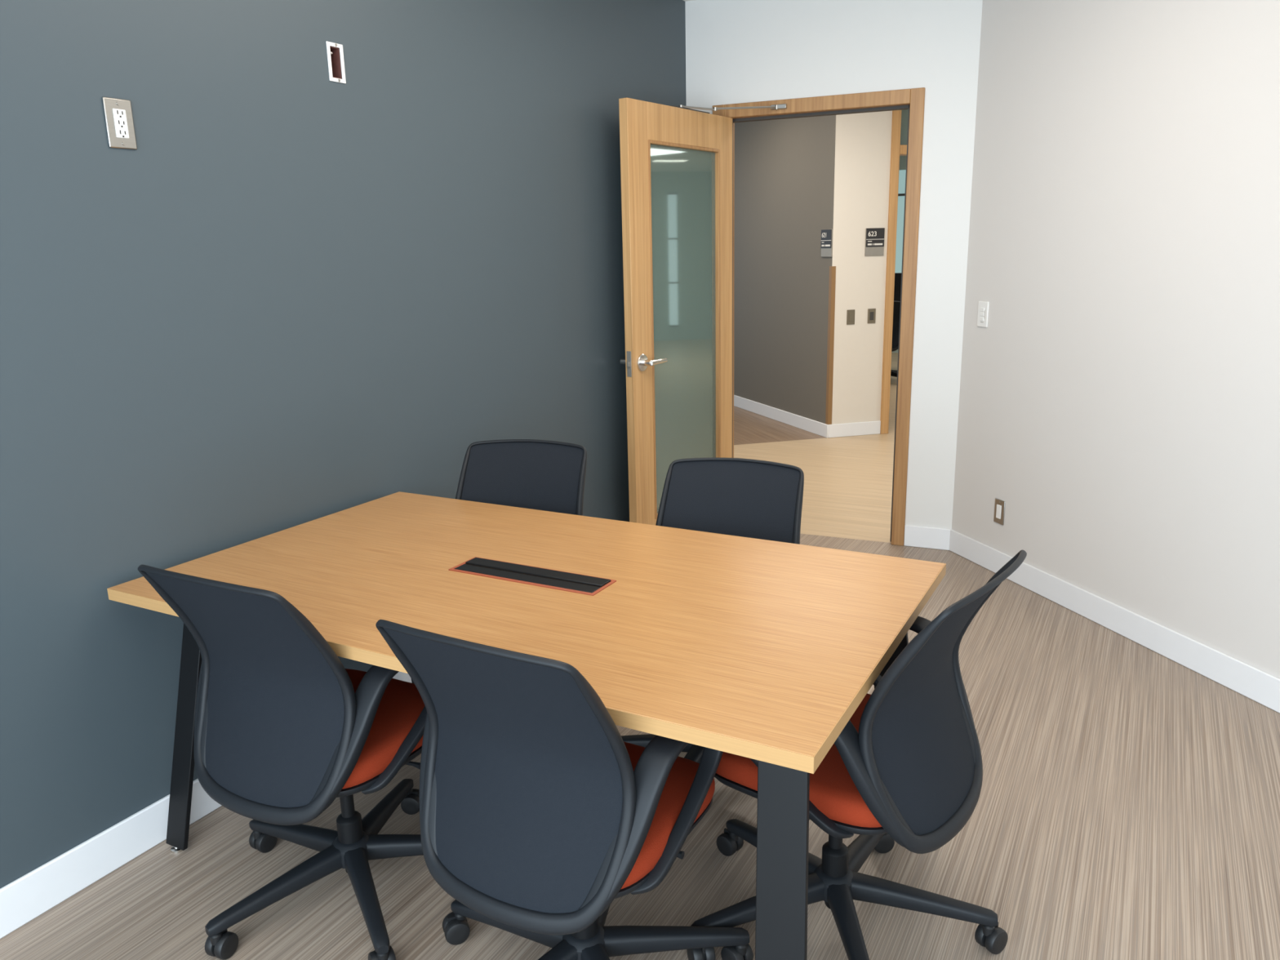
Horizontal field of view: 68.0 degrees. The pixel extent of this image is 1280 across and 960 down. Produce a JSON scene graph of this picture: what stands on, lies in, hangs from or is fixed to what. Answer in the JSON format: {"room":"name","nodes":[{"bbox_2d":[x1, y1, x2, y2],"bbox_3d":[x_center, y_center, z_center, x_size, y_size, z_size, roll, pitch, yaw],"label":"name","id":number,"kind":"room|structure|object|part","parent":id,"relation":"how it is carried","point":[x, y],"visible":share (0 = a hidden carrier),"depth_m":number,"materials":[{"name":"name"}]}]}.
{"room":"meeting room","nodes":[
{"label":"meeting room","id":0,"kind":"room"},
{"bbox_2d":[0,0,686,888],"bbox_3d":[-1.310,-0.408,2.507,0.120,2.790,6.405,6,16,28],"label":"wall","id":1,"kind":"structure","parent":0,"point":[301,295],"depth_m":2.71,"materials":[{"name":"grey paint"}]},
{"bbox_2d":[102,96,137,150],"bbox_3d":[-1.278,-0.876,2.334,0.010,0.117,0.073,6,16,28],"label":"wall outlet","id":2,"kind":"object","parent":1,"relation":"attached to","point":[118,116],"visible":1,"depth_m":2.33,"materials":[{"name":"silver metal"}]},
{"bbox_2d":[112,108,128,138],"bbox_3d":[-1.276,-0.876,2.333,0.004,0.067,0.033,6,16,28],"label":"receptacle","id":3,"kind":"object","parent":2,"relation":"attached to","point":[120,116],"depth_m":2.33,"materials":[{"name":"white plastic"}]},
{"bbox_2d":[0,671,412,938],"bbox_3d":[-1.224,0.895,2.791,0.012,0.120,6.400,6,16,28],"label":"baseboard","id":4,"kind":"structure","parent":1,"relation":"attached to","point":[36,892],"depth_m":2.44,"materials":[{"name":"white paint"}]},
{"bbox_2d":[325,41,346,83],"bbox_3d":[-0.957,-1.282,2.924,0.064,0.112,0.066,6,16,28],"label":"junction box","id":5,"kind":"object","parent":1,"relation":"attached to","point":[334,60],"visible":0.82,"depth_m":2.93,"materials":[{"name":"white plastic"}]},
{"bbox_2d":[0,533,1279,959],"bbox_3d":[0.894,1.174,1.710,5.001,0.001,6.650,6,16,28],"label":"floor","id":6,"kind":"structure","parent":0,"point":[1127,807],"depth_m":2.49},
{"bbox_2d":[137,564,426,959],"bbox_3d":[-0.759,0.573,2.326,0.683,0.946,0.719,6,15,27],"label":"office chair","id":7,"kind":"object","parent":6,"relation":"on","point":[283,731],"visible":0.89,"depth_m":2.09,"materials":[{"name":"black plastic"}]},
{"bbox_3d":[-0.978,0.499,2.333,0.100,0.309,0.411,2,14,14],"label":"armrest","id":8,"kind":"part","parent":7,"relation":"part of","materials":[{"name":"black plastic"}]},
{"bbox_3d":[-0.853,0.452,2.046,0.476,0.574,0.190,6,15,27],"label":"frame","id":9,"kind":"part","parent":7,"relation":"part of","materials":[{"name":"black plastic"}]},
{"bbox_3d":[-0.863,0.972,2.259,0.333,0.067,0.053,-14,19,-43],"label":"leg","id":10,"kind":"part","parent":7,"relation":"part of","materials":[{"name":"black plastic"}]},
{"bbox_3d":[-0.897,0.919,2.479,0.333,0.067,0.053,6,15,27],"label":"leg","id":11,"kind":"part","parent":7,"relation":"part of","materials":[{"name":"black plastic"}]},
{"bbox_3d":[-0.637,0.976,2.221,0.053,0.067,0.333,-8,15,-26],"label":"leg","id":12,"kind":"part","parent":7,"relation":"part of","materials":[{"name":"black plastic"}]},
{"bbox_3d":[-0.558,0.543,2.115,0.100,0.309,0.411,11,18,40],"label":"armrest","id":13,"kind":"part","parent":7,"relation":"part of","materials":[{"name":"black plastic"}]},
{"bbox_2d":[342,668,424,789],"bbox_3d":[-0.728,0.593,2.316,0.476,0.081,0.470,6,15,27],"label":"seat cushion","id":14,"kind":"object","parent":7,"relation":"on","point":[393,726],"depth_m":2.18,"materials":[{"name":"orange fabric"}]},
{"bbox_3d":[-0.693,0.890,2.577,0.053,0.067,0.333,1,14,9],"label":"leg","id":15,"kind":"part","parent":7,"relation":"part of","materials":[{"name":"black plastic"}]},
{"bbox_3d":[-0.532,0.925,2.418,0.333,0.067,0.053,-3,14,-8],"label":"leg","id":16,"kind":"part","parent":7,"relation":"part of","materials":[{"name":"black plastic"}]},
{"bbox_3d":[-0.582,0.673,2.273,0.141,0.018,0.016,4,15,22],"label":"height lever","id":17,"kind":"part","parent":7,"relation":"part of","materials":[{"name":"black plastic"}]},
{"bbox_2d":[455,439,586,515],"bbox_3d":[-0.434,0.397,3.036,0.696,0.937,0.721,2,14,14],"label":"office chair","id":18,"kind":"object","parent":6,"relation":"on","point":[545,475],"visible":0.08,"depth_m":3.21,"materials":[{"name":"black fabric"}]},
{"bbox_2d":[106,491,946,959],"bbox_3d":[-0.268,0.610,2.497,1.838,0.772,1.066,6,16,28],"label":"conference table","id":19,"kind":"object","parent":6,"relation":"on","point":[763,651],"visible":0.79,"depth_m":2.19,"materials":[{"name":"brown wood"}]},
{"bbox_3d":[-1.220,0.632,2.558,0.075,0.718,0.183,10,17,38],"label":"leg","id":20,"kind":"part","parent":19,"relation":"part of","materials":[{"name":"black metal"}]},
{"bbox_3d":[0.264,0.791,1.771,0.096,0.718,0.209,1,14,9],"label":"leg","id":21,"kind":"part","parent":19,"relation":"part of","materials":[{"name":"black metal"}]},
{"bbox_3d":[0.673,0.603,2.504,0.188,0.718,0.094,-11,17,-36],"label":"leg","id":22,"kind":"part","parent":19,"relation":"part of","materials":[{"name":"black metal"}]},
{"bbox_2d":[375,619,753,959],"bbox_3d":[-0.148,0.644,1.981,0.714,0.945,0.718,7,16,29],"label":"office chair","id":23,"kind":"object","parent":6,"relation":"on","point":[536,813],"visible":0.94,"depth_m":1.72,"materials":[{"name":"black plastic"}]},
{"bbox_3d":[-0.370,0.568,1.997,0.100,0.309,0.411,3,14,16],"label":"armrest","id":24,"kind":"part","parent":23,"relation":"part of","materials":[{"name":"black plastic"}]},
{"bbox_3d":[-0.255,0.522,1.706,0.476,0.574,0.190,7,16,29],"label":"frame","id":25,"kind":"part","parent":23,"relation":"part of","materials":[{"name":"black plastic"}]},
{"bbox_3d":[-0.289,0.989,2.138,0.333,0.067,0.053,6,16,28],"label":"leg","id":26,"kind":"part","parent":23,"relation":"part of","materials":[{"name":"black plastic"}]},
{"bbox_3d":[-0.259,1.042,1.918,0.333,0.067,0.053,-14,19,-42],"label":"leg","id":27,"kind":"part","parent":23,"relation":"part of","materials":[{"name":"black plastic"}]},
{"bbox_3d":[-0.034,1.047,1.877,0.053,0.067,0.333,-8,15,-25],"label":"leg","id":28,"kind":"part","parent":23,"relation":"part of","materials":[{"name":"black plastic"}]},
{"bbox_3d":[-0.083,0.961,2.233,0.053,0.067,0.333,1,14,10],"label":"leg","id":29,"kind":"part","parent":23,"relation":"part of","materials":[{"name":"black plastic"}]},
{"bbox_3d":[0.042,0.615,1.766,0.100,0.309,0.411,12,19,42],"label":"armrest","id":30,"kind":"part","parent":23,"relation":"part of","materials":[{"name":"black plastic"}]},
{"bbox_2d":[621,741,715,888],"bbox_3d":[-0.121,0.664,1.972,0.476,0.081,0.470,7,16,29],"label":"seat cushion","id":31,"kind":"object","parent":23,"relation":"on","point":[646,873],"depth_m":1.82,"materials":[{"name":"orange fabric"}]},
{"bbox_3d":[0.074,0.997,2.071,0.333,0.067,0.053,-3,14,-7],"label":"leg","id":32,"kind":"part","parent":23,"relation":"part of","materials":[{"name":"black plastic"}]},
{"bbox_3d":[0.022,0.745,1.925,0.141,0.018,0.016,5,15,24],"label":"height lever","id":33,"kind":"part","parent":23,"relation":"part of","materials":[{"name":"black plastic"}]},
{"bbox_2d":[621,457,809,820],"bbox_3d":[0.183,0.456,2.773,0.701,0.919,0.701,4,15,21],"label":"office chair","id":34,"kind":"object","parent":6,"relation":"on","point":[756,499],"visible":0.16,"depth_m":2.93,"materials":[{"name":"black plastic"}]},
{"bbox_3d":[0.014,0.796,2.896,0.333,0.067,0.053,1,14,10],"label":"leg","id":35,"kind":"part","parent":34,"relation":"part of","materials":[{"name":"black plastic"}]},
{"bbox_3d":[0.113,0.843,2.695,0.053,0.067,0.333,6,16,28],"label":"leg","id":36,"kind":"part","parent":34,"relation":"part of","materials":[{"name":"black plastic"}]},
{"bbox_3d":[0.283,0.230,2.961,0.476,0.574,0.190,4,15,21],"label":"frame","id":37,"kind":"part","parent":34,"relation":"part of","materials":[{"name":"black plastic"}]},
{"bbox_2d":[686,549,1026,959],"bbox_3d":[0.450,0.587,2.159,0.729,0.945,0.704,10,17,38],"label":"office chair","id":38,"kind":"object","parent":6,"relation":"on","point":[905,768],"visible":0.78,"depth_m":1.96,"materials":[{"name":"black plastic"}]},
{"bbox_3d":[0.273,0.970,2.164,0.333,0.067,0.053,-6,15,-19],"label":"leg","id":39,"kind":"part","parent":38,"relation":"part of","materials":[{"name":"black plastic"}]},
{"bbox_3d":[0.337,0.916,2.377,0.053,0.067,0.333,-12,17,-36],"label":"leg","id":40,"kind":"part","parent":38,"relation":"part of","materials":[{"name":"black plastic"}]},
{"bbox_2d":[715,693,881,827],"bbox_3d":[0.440,0.608,2.149,0.470,0.081,0.476,10,17,38],"label":"seat cushion","id":41,"kind":"object","parent":38,"relation":"on","point":[834,797],"depth_m":1.94,"materials":[{"name":"orange fabric"}]},
{"bbox_3d":[0.353,0.576,1.898,0.411,0.309,0.100,5,15,25],"label":"armrest","id":42,"kind":"part","parent":38,"relation":"part of","materials":[{"name":"black plastic"}]},
{"bbox_3d":[0.461,0.996,2.038,0.053,0.067,0.333,-2,14,-1],"label":"leg","id":43,"kind":"part","parent":38,"relation":"part of","materials":[{"name":"black plastic"}]},
{"bbox_3d":[0.566,0.910,2.382,0.053,0.067,0.333,8,17,34],"label":"leg","id":44,"kind":"part","parent":38,"relation":"part of","materials":[{"name":"black plastic"}]},
{"bbox_3d":[0.642,0.959,2.172,0.333,0.067,0.053,3,14,16],"label":"leg","id":45,"kind":"part","parent":38,"relation":"part of","materials":[{"name":"black plastic"}]},
{"bbox_3d":[0.651,0.482,2.256,0.100,0.309,0.411,-11,17,-36],"label":"armrest","id":46,"kind":"part","parent":38,"relation":"part of","materials":[{"name":"black plastic"}]},
{"bbox_3d":[0.638,0.444,1.942,0.190,0.574,0.476,10,17,38],"label":"frame","id":47,"kind":"part","parent":38,"relation":"part of","materials":[{"name":"black plastic"}]},
{"bbox_2d":[733,405,825,444],"bbox_3d":[-1.407,-1.078,11.134,8.383,0.001,7.724,6,16,28],"label":"floor","id":48,"kind":"structure","parent":0,"point":[749,428],"depth_m":8.23,"materials":[{"name":"brown wood"}]},
{"bbox_2d":[733,115,835,423],"bbox_3d":[0.581,-2.361,10.327,0.100,2.790,6.000,-6,14,-19],"label":"wall","id":49,"kind":"structure","parent":0,"point":[784,168],"depth_m":8.32,"materials":[{"name":"grey paint"}]},
{"bbox_2d":[733,395,828,438],"bbox_3d":[0.560,-1.054,10.622,0.012,0.112,6.012,-6,14,-19],"label":"baseboard","id":50,"kind":"structure","parent":49,"relation":"attached to","point":[818,428],"depth_m":8.56,"materials":[{"name":"white plastic"}]},
{"bbox_2d":[820,228,833,257],"bbox_3d":[1.492,-1.894,7.586,0.016,0.215,0.165,-6,14,-18],"label":"room sign","id":51,"kind":"object","parent":49,"relation":"attached to","point":[826,246],"visible":1,"depth_m":7.57,"materials":[{"name":"black plastic"}]},
{"bbox_2d":[825,266,835,424],"bbox_3d":[1.547,-1.083,7.716,0.054,1.279,0.028,6,16,28],"label":"guard","id":52,"kind":"object","parent":49,"relation":"attached to","point":[832,284],"visible":1,"depth_m":7.71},
{"bbox_2d":[733,432,894,542],"bbox_3d":[6.858,-0.520,8.095,20.985,0.001,11.794,6,16,28],"label":"floor","id":53,"kind":"structure","parent":0,"point":[847,489],"depth_m":6.48,"materials":[{"name":"beige wood"}]},
{"bbox_2d":[684,0,982,528],"bbox_3d":[-1.669,-1.285,6.128,7.704,2.790,0.140,5,15,24],"label":"wall","id":54,"kind":"structure","parent":0,"point":[737,51],"depth_m":4.67,"materials":[{"name":"white paint"}]},
{"bbox_2d":[712,87,924,546],"bbox_3d":[0.920,-0.815,5.052,1.068,2.275,0.168,5,15,24],"label":"door frame","id":55,"kind":"structure","parent":54,"relation":"attached to","point":[913,100],"depth_m":4.76,"materials":[{"name":"brown wood"}]},
{"bbox_2d":[618,97,786,524],"bbox_3d":[0.268,-0.733,4.808,1.050,2.243,0.323,-13,18,-40],"label":"door","id":56,"kind":"structure","parent":55,"relation":"in","point":[676,162],"depth_m":4.67,"materials":[{"name":"brown wood"}]},
{"bbox_3d":[-0.035,-0.574,4.562,0.082,0.082,0.178,8,17,34],"label":"lever handle","id":57,"kind":"part","parent":56,"relation":"part of","materials":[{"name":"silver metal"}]},
{"bbox_3d":[-0.054,-0.540,4.428,0.025,0.120,0.013,8,17,34],"label":"latch plate","id":58,"kind":"part","parent":56,"relation":"part of","materials":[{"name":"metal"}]},
{"bbox_3d":[0.062,-0.560,4.497,0.064,0.082,0.178,8,17,34],"label":"lever handle","id":59,"kind":"part","parent":56,"relation":"part of","materials":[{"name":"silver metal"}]},
{"bbox_3d":[0.222,-0.744,4.790,0.006,1.764,0.617,8,17,34],"label":"glass pane","id":60,"kind":"part","parent":56,"relation":"part of","materials":[{"name":"glass"}]},
{"bbox_3d":[0.443,-1.828,4.652,0.576,0.043,0.024,-8,15,-27],"label":"closer arm","id":61,"kind":"part","parent":56,"relation":"part of","materials":[{"name":"silver metal"}]},
{"bbox_2d":[903,524,951,550],"bbox_3d":[1.508,0.302,4.979,0.236,0.115,0.012,5,15,24],"label":"baseboard","id":62,"kind":"structure","parent":54,"relation":"attached to","point":[927,537],"depth_m":4.97,"materials":[{"name":"white plastic"}]},
{"bbox_2d":[831,111,892,424],"bbox_3d":[1.746,-1.739,7.674,0.480,2.790,0.120,-5,14,-15],"label":"wall","id":63,"kind":"structure","parent":0,"point":[863,140],"depth_m":7.61,"materials":[{"name":"beige paint"}]},
{"bbox_2d":[846,309,854,324],"bbox_3d":[1.710,-1.320,7.694,0.070,0.118,0.009,-5,14,-15],"label":"switch plate","id":64,"kind":"object","parent":63,"relation":"attached to","point":[851,313],"visible":1,"depth_m":7.69,"materials":[{"name":"metal"}]},
{"bbox_2d":[828,420,880,437],"bbox_3d":[1.792,-0.424,7.929,0.481,0.112,0.012,-5,14,-15],"label":"baseboard","id":65,"kind":"structure","parent":63,"relation":"attached to","point":[846,429],"depth_m":7.92,"materials":[{"name":"white plastic"}]},
{"bbox_2d":[867,308,875,323],"bbox_3d":[1.890,-1.338,7.741,0.070,0.118,0.009,-5,14,-15],"label":"switch plate","id":66,"kind":"object","parent":63,"relation":"attached to","point":[871,312],"visible":1,"depth_m":7.74,"materials":[{"name":"metal"}]},
{"bbox_2d":[864,227,884,255],"bbox_3d":[1.881,-1.907,7.599,0.165,0.215,0.016,-5,14,-15],"label":"room sign","id":67,"kind":"object","parent":63,"relation":"attached to","point":[874,237],"visible":1,"depth_m":7.59,"materials":[{"name":"black plastic"}]},
{"bbox_2d":[880,110,906,434],"bbox_3d":[3.040,-1.849,8.005,2.200,2.790,0.150,-5,14,-15],"label":"door frame","id":68,"kind":"structure","parent":63,"relation":"attached to","point":[897,149],"depth_m":7.67,"materials":[{"name":"brown wood"}]},
{"bbox_2d":[900,109,908,145],"bbox_3d":[2.518,-2.928,7.600,1.030,0.480,0.006,-5,14,-15],"label":"window","id":69,"kind":"structure","parent":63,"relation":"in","point":[904,113],"depth_m":7.52,"materials":[{"name":"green glass"}]},
{"bbox_2d":[888,352,897,432],"bbox_3d":[5.597,-2.170,14.964,17.929,0.001,16.694,6,16,28],"label":"floor","id":70,"kind":"structure","parent":0,"point":[894,355],"depth_m":9.99,"materials":[{"name":"beige wood"}]},
{"bbox_2d":[890,301,900,377],"bbox_3d":[2.770,-1.599,10.890,0.712,0.946,0.712,5,15,23],"label":"office chair","id":71,"kind":"object","parent":70,"relation":"on","point":[896,308],"visible":0.04,"depth_m":10.60,"materials":[{"name":"black plastic"}]},
{"bbox_3d":[2.909,-1.199,10.798,0.053,0.067,0.333,-9,16,-28],"label":"leg","id":72,"kind":"part","parent":71,"relation":"part of","materials":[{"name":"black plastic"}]},
{"bbox_3d":[2.702,-1.720,10.609,0.476,0.574,0.190,5,15,23],"label":"frame","id":73,"kind":"part","parent":71,"relation":"part of","materials":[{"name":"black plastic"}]},
{"bbox_3d":[3.117,-1.633,11.455,1.600,0.730,0.700,6,16,28],"label":"office desk","id":74,"kind":"object","parent":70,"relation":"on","visible":0},
{"bbox_2d":[893,272,901,301],"bbox_3d":[2.877,-2.259,11.486,0.600,0.480,0.160,6,16,28],"label":"monitor","id":75,"kind":"object","parent":74,"relation":"on","point":[897,288],"visible":0.02,"depth_m":11.34,"materials":[{"name":"black metal"}]},
{"bbox_2d":[891,155,906,352],"bbox_3d":[4.224,-3.176,13.328,9.000,2.790,0.120,6,16,28],"label":"wall","id":76,"kind":"structure","parent":0,"point":[902,158],"depth_m":13.25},
{"bbox_2d":[894,169,906,272],"bbox_3d":[3.773,-3.493,13.486,1.200,1.750,0.040,6,16,28],"label":"window","id":77,"kind":"structure","parent":76,"relation":"in","point":[902,173],"depth_m":13.49,"materials":[{"name":"teal"}]},
{"bbox_2d":[951,0,1279,678],"bbox_3d":[2.310,-0.480,2.470,0.120,2.790,4.646,-5,14,-16],"label":"wall","id":78,"kind":"structure","parent":0,"point":[1119,395],"depth_m":3.65,"materials":[{"name":"white paint"}]},
{"bbox_2d":[977,301,989,327],"bbox_3d":[1.631,-0.789,4.516,0.011,0.120,0.075,-5,14,-16],"label":"light switch","id":79,"kind":"object","parent":78,"relation":"attached to","point":[983,306],"visible":1,"depth_m":4.51,"materials":[{"name":"white plastic"}]},
{"bbox_2d":[993,497,1004,524],"bbox_3d":[1.714,0.151,4.530,0.009,0.118,0.072,-5,14,-16],"label":"wall outlet","id":80,"kind":"object","parent":78,"relation":"attached to","point":[999,506],"visible":1,"depth_m":4.52,"materials":[{"name":"silver metal"}]},
{"bbox_2d":[995,504,1001,519],"bbox_3d":[1.712,0.151,4.530,0.004,0.067,0.033,-5,14,-16],"label":"receptacle","id":81,"kind":"object","parent":80,"relation":"attached to","point":[998,507],"depth_m":4.53,"materials":[{"name":"white plastic"}]},
{"bbox_2d":[949,528,1279,713],"bbox_3d":[2.268,0.819,2.795,0.012,0.115,4.601,-5,14,-16],"label":"baseboard","id":82,"kind":"structure","parent":78,"relation":"attached to","point":[1248,681],"depth_m":3.75,"materials":[{"name":"white plastic"}]}
]}

